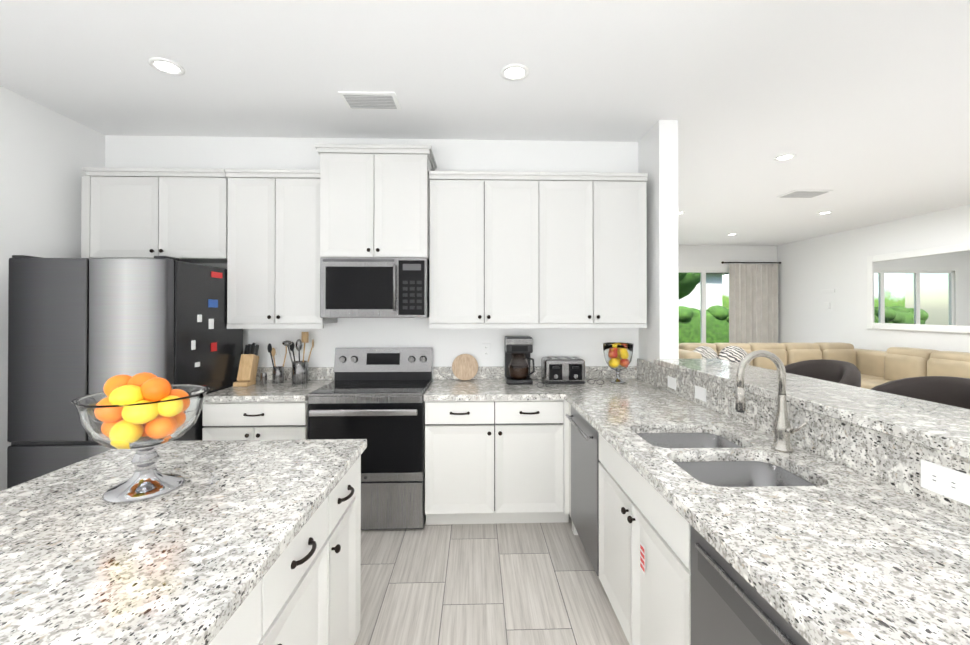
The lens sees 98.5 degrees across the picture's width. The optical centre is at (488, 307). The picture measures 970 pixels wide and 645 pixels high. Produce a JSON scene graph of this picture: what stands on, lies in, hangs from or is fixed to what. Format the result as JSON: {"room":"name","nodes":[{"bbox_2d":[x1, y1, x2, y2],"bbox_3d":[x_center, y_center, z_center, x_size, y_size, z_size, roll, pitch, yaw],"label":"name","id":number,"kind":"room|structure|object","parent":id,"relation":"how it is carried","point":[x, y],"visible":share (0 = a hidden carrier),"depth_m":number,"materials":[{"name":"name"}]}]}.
{"room":"kitchen","nodes":[
{"label":"kitchen","id":0,"kind":"room"},
{"bbox_2d":[0,86,103,491],"bbox_3d":[-3.026,0.038,0.150,0.120,2.870,6.590,0,0,-2],"label":"wall","id":1,"kind":"structure","parent":0,"point":[46,154],"depth_m":2.81,"materials":[{"name":"paint"}]},
{"bbox_2d":[104,135,635,380],"bbox_3d":[-0.903,0.058,3.450,4.260,2.870,0.120,0,0,-2],"label":"wall","id":2,"kind":"structure","parent":0,"point":[586,344],"depth_m":3.40,"materials":[{"name":"paint"}]},
{"bbox_2d":[81,171,228,262],"bbox_3d":[-2.424,-0.667,3.183,1.025,0.617,0.328,0,0,-2],"label":"upper cabinet","id":3,"kind":"object","parent":2,"relation":"attached to","point":[183,215],"depth_m":3.03,"materials":[{"name":"white wood"}]},
{"bbox_2d":[272,344,280,357],"bbox_3d":[-1.711,0.347,3.360,0.072,0.115,0.008,0,0,-2],"label":"electrical outlet","id":4,"kind":"object","parent":2,"relation":"attached to","point":[277,347],"depth_m":3.36,"materials":[{"name":"white plastic"}]},
{"bbox_2d":[225,171,337,326],"bbox_3d":[-1.562,-0.429,3.207,0.688,1.093,0.328,0,0,-2],"label":"upper cabinet","id":5,"kind":"object","parent":2,"relation":"attached to","point":[273,263],"depth_m":3.05,"materials":[{"name":"white wood"}]},
{"bbox_2d":[315,144,436,259],"bbox_3d":[-0.830,-0.763,3.181,0.826,0.802,0.428,0,0,-2],"label":"upper cabinet","id":6,"kind":"object","parent":2,"relation":"attached to","point":[374,200],"visible":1,"depth_m":3.00,"materials":[{"name":"white wood"}]},
{"bbox_2d":[320,257,428,317],"bbox_3d":[-0.830,-0.144,3.163,0.756,0.430,0.457,0,0,-2],"label":"microwave","id":7,"kind":"object","parent":6,"relation":"attached to","point":[374,287],"visible":0.98,"depth_m":2.98,"materials":[{"name":"silver metal"}]},
{"bbox_2d":[429,171,540,326],"bbox_3d":[-0.039,-0.429,3.253,0.812,1.093,0.328,0,0,-2],"label":"upper cabinet","id":8,"kind":"object","parent":2,"relation":"attached to","point":[510,249],"depth_m":3.10,"materials":[{"name":"white wood"}]},
{"bbox_2d":[482,343,490,357],"bbox_3d":[-0.022,0.347,3.410,0.072,0.115,0.008,0,0,-2],"label":"electrical outlet","id":9,"kind":"object","parent":2,"relation":"attached to","point":[486,347],"depth_m":3.41,"materials":[{"name":"white plastic"}]},
{"bbox_2d":[541,175,647,326],"bbox_3d":[0.773,-0.429,3.277,0.812,1.093,0.328,0,0,-2],"label":"upper cabinet","id":10,"kind":"object","parent":2,"relation":"attached to","point":[594,227],"depth_m":3.12,"materials":[{"name":"white wood"}]},
{"bbox_2d":[0,0,969,245],"bbox_3d":[1.679,-1.431,2.926,9.690,0.100,12.140,0,0,-2],"label":"ceiling","id":11,"kind":"structure","parent":0,"point":[860,109],"depth_m":2.55,"materials":[{"name":"paint"}]},
{"bbox_2d":[148,57,184,75],"bbox_3d":[-1.842,-1.379,2.390,0.169,0.008,0.169,0,0,-8],"label":"recessed light","id":12,"kind":"object","parent":11,"relation":"in","point":[163,65],"depth_m":2.39,"materials":[{"name":"white plastic"}]},
{"bbox_2d":[338,91,400,109],"bbox_3d":[-0.783,-1.372,2.772,0.360,0.016,0.220,0,0,-2],"label":"ceiling vent","id":13,"kind":"object","parent":11,"relation":"in","point":[370,100],"depth_m":2.75,"materials":[{"name":"white metal"}]},
{"bbox_2d":[500,64,528,80],"bbox_3d":[0.152,-1.379,2.450,0.169,0.008,0.169,0,0,-8],"label":"recessed light","id":14,"kind":"object","parent":11,"relation":"in","point":[513,72],"depth_m":2.45,"materials":[{"name":"white plastic"}]},
{"bbox_2d":[774,154,795,160],"bbox_3d":[2.698,-1.371,3.806,0.169,0.008,0.169,0,0,-11],"label":"recessed light","id":15,"kind":"object","parent":11,"relation":"in","point":[784,157],"depth_m":3.81,"materials":[{"name":"white plastic"}]},
{"bbox_2d":[777,190,832,197],"bbox_3d":[3.762,-1.359,4.989,0.450,0.016,0.300,0,0,-2],"label":"ceiling vent","id":16,"kind":"object","parent":11,"relation":"in","point":[795,193],"depth_m":4.95,"materials":[{"name":"white metal"}]},
{"bbox_2d":[817,211,831,213],"bbox_3d":[4.804,-1.358,5.970,0.169,0.008,0.169,0,0,-26],"label":"recessed light","id":17,"kind":"object","parent":11,"relation":"in","point":[827,212],"depth_m":5.94,"materials":[{"name":"white plastic"}]},
{"bbox_2d":[354,515,629,644],"bbox_3d":[1.679,1.539,2.908,9.690,0.100,12.140,0,0,-2],"label":"floor","id":18,"kind":"structure","parent":0,"point":[497,584],"depth_m":2.21,"materials":[{"name":"tile"}]},
{"bbox_2d":[7,255,242,488],"bbox_3d":[-2.355,0.592,2.838,0.912,1.795,0.810,0,0,-2],"label":"fridge","id":19,"kind":"object","parent":18,"relation":"on","point":[79,327],"visible":0.6,"depth_m":2.44,"materials":[{"name":"black"}]},
{"bbox_2d":[202,400,307,439],"bbox_3d":[-1.554,1.054,3.054,0.673,0.872,0.618,0,0,-2],"label":"base cabinet","id":20,"kind":"object","parent":18,"relation":"on","point":[220,420],"depth_m":2.75,"materials":[{"name":"white wood"}]},
{"bbox_2d":[204,367,334,401],"bbox_3d":[-1.552,0.546,3.045,0.676,0.140,0.643,0,0,-2],"label":"countertop","id":21,"kind":"structure","parent":20,"relation":"on","point":[318,377],"depth_m":2.95,"materials":[{"name":"stone"}]},
{"bbox_2d":[233,343,258,386],"bbox_3d":[-1.820,0.422,3.150,0.100,0.306,0.200,0,0,-2],"label":"knife block","id":22,"kind":"object","parent":21,"relation":"on","point":[248,367],"visible":1,"depth_m":3.13,"materials":[{"name":"brown wood"}]},
{"bbox_2d":[260,372,266,383],"bbox_3d":[-1.705,0.532,3.163,0.044,0.088,0.044,0,0,-2],"label":"salt shaker","id":23,"kind":"object","parent":21,"relation":"on","point":[263,377],"visible":1,"depth_m":3.15,"materials":[{"name":"silver metal"}]},
{"bbox_2d":[267,343,286,382],"bbox_3d":[-1.634,0.421,3.217,0.141,0.311,0.147,0,0,-2],"label":"utensil crock","id":24,"kind":"object","parent":21,"relation":"on","point":[277,374],"visible":0.94,"depth_m":3.20,"materials":[{"name":"silver metal"}]},
{"bbox_2d":[282,332,313,383],"bbox_3d":[-1.452,0.382,3.191,0.204,0.389,0.182,0,0,-2],"label":"utensil crock","id":25,"kind":"object","parent":21,"relation":"on","point":[299,372],"visible":1,"depth_m":3.16,"materials":[{"name":"silver metal"}]},
{"bbox_2d":[209,455,360,644],"bbox_3d":[-0.838,1.038,0.335,0.736,0.873,2.900,0,0,-2],"label":"kitchen island","id":26,"kind":"object","parent":18,"relation":"on","point":[306,590],"visible":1,"depth_m":1.31,"materials":[{"name":"white wood"}]},
{"bbox_2d":[0,439,366,644],"bbox_3d":[-0.983,0.580,0.333,0.995,0.040,2.940,0,0,-2],"label":"island countertop","id":27,"kind":"structure","parent":26,"relation":"on","point":[193,558],"depth_m":1.02,"materials":[{"name":"stone"}]},
{"bbox_2d":[71,372,209,503],"bbox_3d":[-1.069,0.383,1.302,0.332,0.365,0.332,0,0,-2],"label":"bowl","id":28,"kind":"object","parent":27,"relation":"on","point":[143,415],"visible":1,"depth_m":1.23,"materials":[{"name":"clear glass"}]},
{"bbox_2d":[307,347,431,529],"bbox_3d":[-0.826,0.900,3.026,0.760,1.170,0.643,0,0,-2],"label":"range","id":29,"kind":"object","parent":18,"relation":"on","point":[374,396],"visible":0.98,"depth_m":2.78,"materials":[{"name":"silver metal"}]},
{"bbox_2d":[425,400,568,524],"bbox_3d":[0.055,1.054,3.102,0.985,0.872,0.618,0,0,-2],"label":"base cabinet","id":30,"kind":"object","parent":18,"relation":"on","point":[492,462],"depth_m":2.80,"materials":[{"name":"white wood"}]},
{"bbox_2d":[424,366,559,400],"bbox_3d":[0.019,0.546,3.092,0.920,0.140,0.643,0,0,-2],"label":"countertop","id":31,"kind":"structure","parent":30,"relation":"on","point":[489,383],"depth_m":2.99,"materials":[{"name":"stone"}]},
{"bbox_2d":[452,354,477,379],"bbox_3d":[-0.190,0.473,3.338,0.210,0.209,0.059,0,0,-2],"label":"round board","id":32,"kind":"object","parent":31,"relation":"on","point":[464,366],"visible":1,"depth_m":3.33,"materials":[{"name":"brown wood"}]},
{"bbox_2d":[505,336,534,384],"bbox_3d":[0.234,0.399,3.231,0.214,0.355,0.242,0,0,-2],"label":"coffee maker","id":33,"kind":"object","parent":31,"relation":"on","point":[518,350],"visible":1,"depth_m":3.14,"materials":[{"name":"black plastic"}]},
{"bbox_2d":[565,406,600,575],"bbox_3d":[0.881,1.050,2.440,0.765,0.873,0.597,0,0,-2],"label":"dishwasher","id":34,"kind":"object","parent":18,"relation":"on","point":[585,461],"visible":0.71,"depth_m":2.34,"materials":[{"name":"silver metal"}]},
{"bbox_2d":[569,404,815,644],"bbox_3d":[0.934,1.041,0.878,0.752,0.873,3.876,0,0,-2],"label":"base cabinet","id":35,"kind":"object","parent":18,"relation":"on","point":[644,553],"visible":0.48,"depth_m":1.65,"materials":[{"name":"white wood"}]},
{"bbox_2d":[560,358,969,644],"bbox_3d":[0.920,0.503,1.190,0.766,0.204,4.498,0,0,-2],"label":"countertop","id":36,"kind":"structure","parent":35,"relation":"on","point":[865,540],"depth_m":1.16,"materials":[{"name":"stone"}]},
{"bbox_2d":[541,357,584,383],"bbox_3d":[0.578,0.483,3.259,0.310,0.186,0.245,0,0,-2],"label":"toaster","id":37,"kind":"object","parent":36,"relation":"on","point":[562,370],"visible":1,"depth_m":3.16,"materials":[{"name":"silver metal"}]},
{"bbox_2d":[603,342,633,383],"bbox_3d":[1.003,0.423,3.245,0.230,0.307,0.230,0,0,-2],"label":"fruit bowl","id":38,"kind":"object","parent":36,"relation":"on","point":[618,357],"visible":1,"depth_m":3.17,"materials":[{"name":"clear glass"}]},
{"bbox_2d":[668,376,675,389],"bbox_3d":[1.231,0.504,2.810,0.006,0.075,0.115,0,0,-2],"label":"electrical outlet","id":39,"kind":"object","parent":36,"relation":"attached to","point":[671,381],"depth_m":2.80,"materials":[{"name":"white plastic"}]},
{"bbox_2d":[695,385,705,401],"bbox_3d":[1.242,0.502,2.452,0.006,0.075,0.115,0,0,-2],"label":"electrical outlet","id":40,"kind":"object","parent":36,"relation":"attached to","point":[700,393],"depth_m":2.44,"materials":[{"name":"white plastic"}]},
{"bbox_2d":[636,433,815,486],"bbox_3d":[0.892,0.709,1.682,0.475,0.200,0.755,0,0,-2],"label":"sink","id":41,"kind":"object","parent":36,"relation":"in","point":[716,473],"depth_m":1.65,"materials":[{"name":"silver metal"}]},
{"bbox_2d":[735,350,807,452],"bbox_3d":[1.101,0.368,1.639,0.226,0.398,0.142,0,0,-2],"label":"faucet","id":42,"kind":"object","parent":36,"relation":"on","point":[783,431],"visible":1,"depth_m":1.66,"materials":[{"name":"silver metal"}]},
{"bbox_2d":[921,459,969,505],"bbox_3d":[1.279,0.487,1.172,0.008,0.082,0.125,0,0,-2],"label":"electrical outlet","id":43,"kind":"object","parent":36,"relation":"attached to","point":[946,482],"depth_m":1.17,"materials":[{"name":"white plastic"}]},
{"bbox_2d":[690,525,809,644],"bbox_3d":[0.944,1.041,0.908,0.730,0.873,0.612,0,0,-2],"label":"dishwasher","id":44,"kind":"object","parent":18,"relation":"on","point":[730,605],"visible":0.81,"depth_m":1.03,"materials":[{"name":"silver metal"}]},
{"bbox_2d":[776,359,860,386],"bbox_3d":[1.938,0.908,2.590,0.538,1.162,0.606,0,0,-2],"label":"bar stool","id":45,"kind":"object","parent":18,"relation":"on","point":[843,372],"visible":0.1,"depth_m":2.62,"materials":[{"name":"grey fabric"}]},
{"bbox_2d":[679,342,969,388],"bbox_3d":[4.550,1.035,5.593,3.350,0.940,3.010,0,0,-2],"label":"sofa","id":46,"kind":"object","parent":18,"relation":"on","point":[875,367],"visible":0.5,"depth_m":6.48,"materials":[{"name":"leather"}]},
{"bbox_2d":[871,376,969,408],"bbox_3d":[1.958,0.904,1.900,0.538,1.162,0.606,0,0,-2],"label":"bar stool","id":47,"kind":"object","parent":18,"relation":"on","point":[951,391],"visible":0.06,"depth_m":2.00,"materials":[{"name":"black leather"}]},
{"bbox_3d":[1.380,0.939,1.001,0.140,1.079,4.098,0,0,-2],"label":"wall","id":48,"kind":"structure","parent":18,"relation":"on","visible":0},
{"bbox_2d":[654,359,969,458],"bbox_3d":[1.498,0.378,1.008,0.465,0.040,4.098,0,0,-2],"label":"bar","id":49,"kind":"object","parent":48,"relation":"on","point":[941,427],"visible":1,"depth_m":1.58,"materials":[{"name":"stone"}]},
{"bbox_2d":[636,120,683,365],"bbox_3d":[1.231,0.073,6.015,0.140,2.870,5.920,0,0,-2],"label":"wall","id":50,"kind":"structure","parent":0,"point":[657,150],"depth_m":3.06,"materials":[{"name":"paint"}]},
{"bbox_2d":[684,246,775,266],"bbox_3d":[3.718,0.090,8.990,4.950,2.870,0.120,0,0,-2],"label":"wall","id":51,"kind":"structure","parent":0,"point":[694,256],"depth_m":8.98,"materials":[{"name":"paint"}]},
{"bbox_2d":[678,267,728,342],"bbox_3d":[3.824,0.320,8.965,3.340,2.410,0.095,0,0,-2],"label":"window frame","id":52,"kind":"structure","parent":51,"relation":"in","point":[702,271],"depth_m":8.98,"materials":[{"name":"white plastic"}]},
{"bbox_2d":[721,261,780,263],"bbox_3d":[5.587,-0.965,8.929,1.292,0.050,0.123,0,0,-2],"label":"curtain rod","id":53,"kind":"object","parent":51,"relation":"attached to","point":[722,262],"visible":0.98,"depth_m":8.88,"materials":[{"name":"black metal"}]},
{"bbox_2d":[729,264,777,342],"bbox_3d":[5.637,0.280,8.889,1.060,2.430,0.092,0,0,-2],"label":"curtain","id":54,"kind":"object","parent":53,"relation":"hanging from","point":[753,303],"visible":0.69,"depth_m":8.89,"materials":[{"name":"fabric"}]},
{"bbox_2d":[776,204,969,352],"bbox_3d":[6.461,0.055,3.060,0.120,2.870,12.140,0,0,-2],"label":"wall","id":55,"kind":"structure","parent":0,"point":[838,261],"depth_m":7.25,"materials":[{"name":"paint"}]},
{"bbox_2d":[867,243,969,332],"bbox_3d":[6.304,-0.259,5.683,0.035,1.190,2.450,0,0,-2],"label":"mirror","id":56,"kind":"object","parent":55,"relation":"attached to","point":[927,289],"visible":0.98,"depth_m":6.07,"materials":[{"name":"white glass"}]},
{"label":"outside","id":57,"kind":"structure","parent":0,"visible":0},
{"bbox_2d":[722,274,728,308],"bbox_3d":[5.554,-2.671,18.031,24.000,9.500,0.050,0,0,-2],"label":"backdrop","id":58,"kind":"structure","parent":57,"point":[725,289],"depth_m":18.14,"materials":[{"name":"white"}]},
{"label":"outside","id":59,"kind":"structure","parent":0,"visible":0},
{"bbox_2d":[678,273,699,298],"bbox_3d":[3.471,-0.278,13.620,7.054,3.698,2.881,0,0,-2],"label":"tree","id":60,"kind":"object","parent":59,"point":[689,286],"depth_m":13.10,"materials":[{"name":"green plant"}]},
{"bbox_2d":[679,305,728,343],"bbox_3d":[5.188,0.996,13.531,13.000,2.114,8.880,0,0,-2],"label":"hedge","id":61,"kind":"object","parent":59,"point":[716,316],"depth_m":11.19,"materials":[{"name":"green plant"}]},
{"bbox_2d":[679,273,728,309],"bbox_3d":[6.239,-0.719,16.864,6.300,4.618,1.900,0,0,-2],"label":"house","id":62,"kind":"structure","parent":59,"point":[692,301],"depth_m":16.28,"materials":[{"name":"paint"}]}
]}

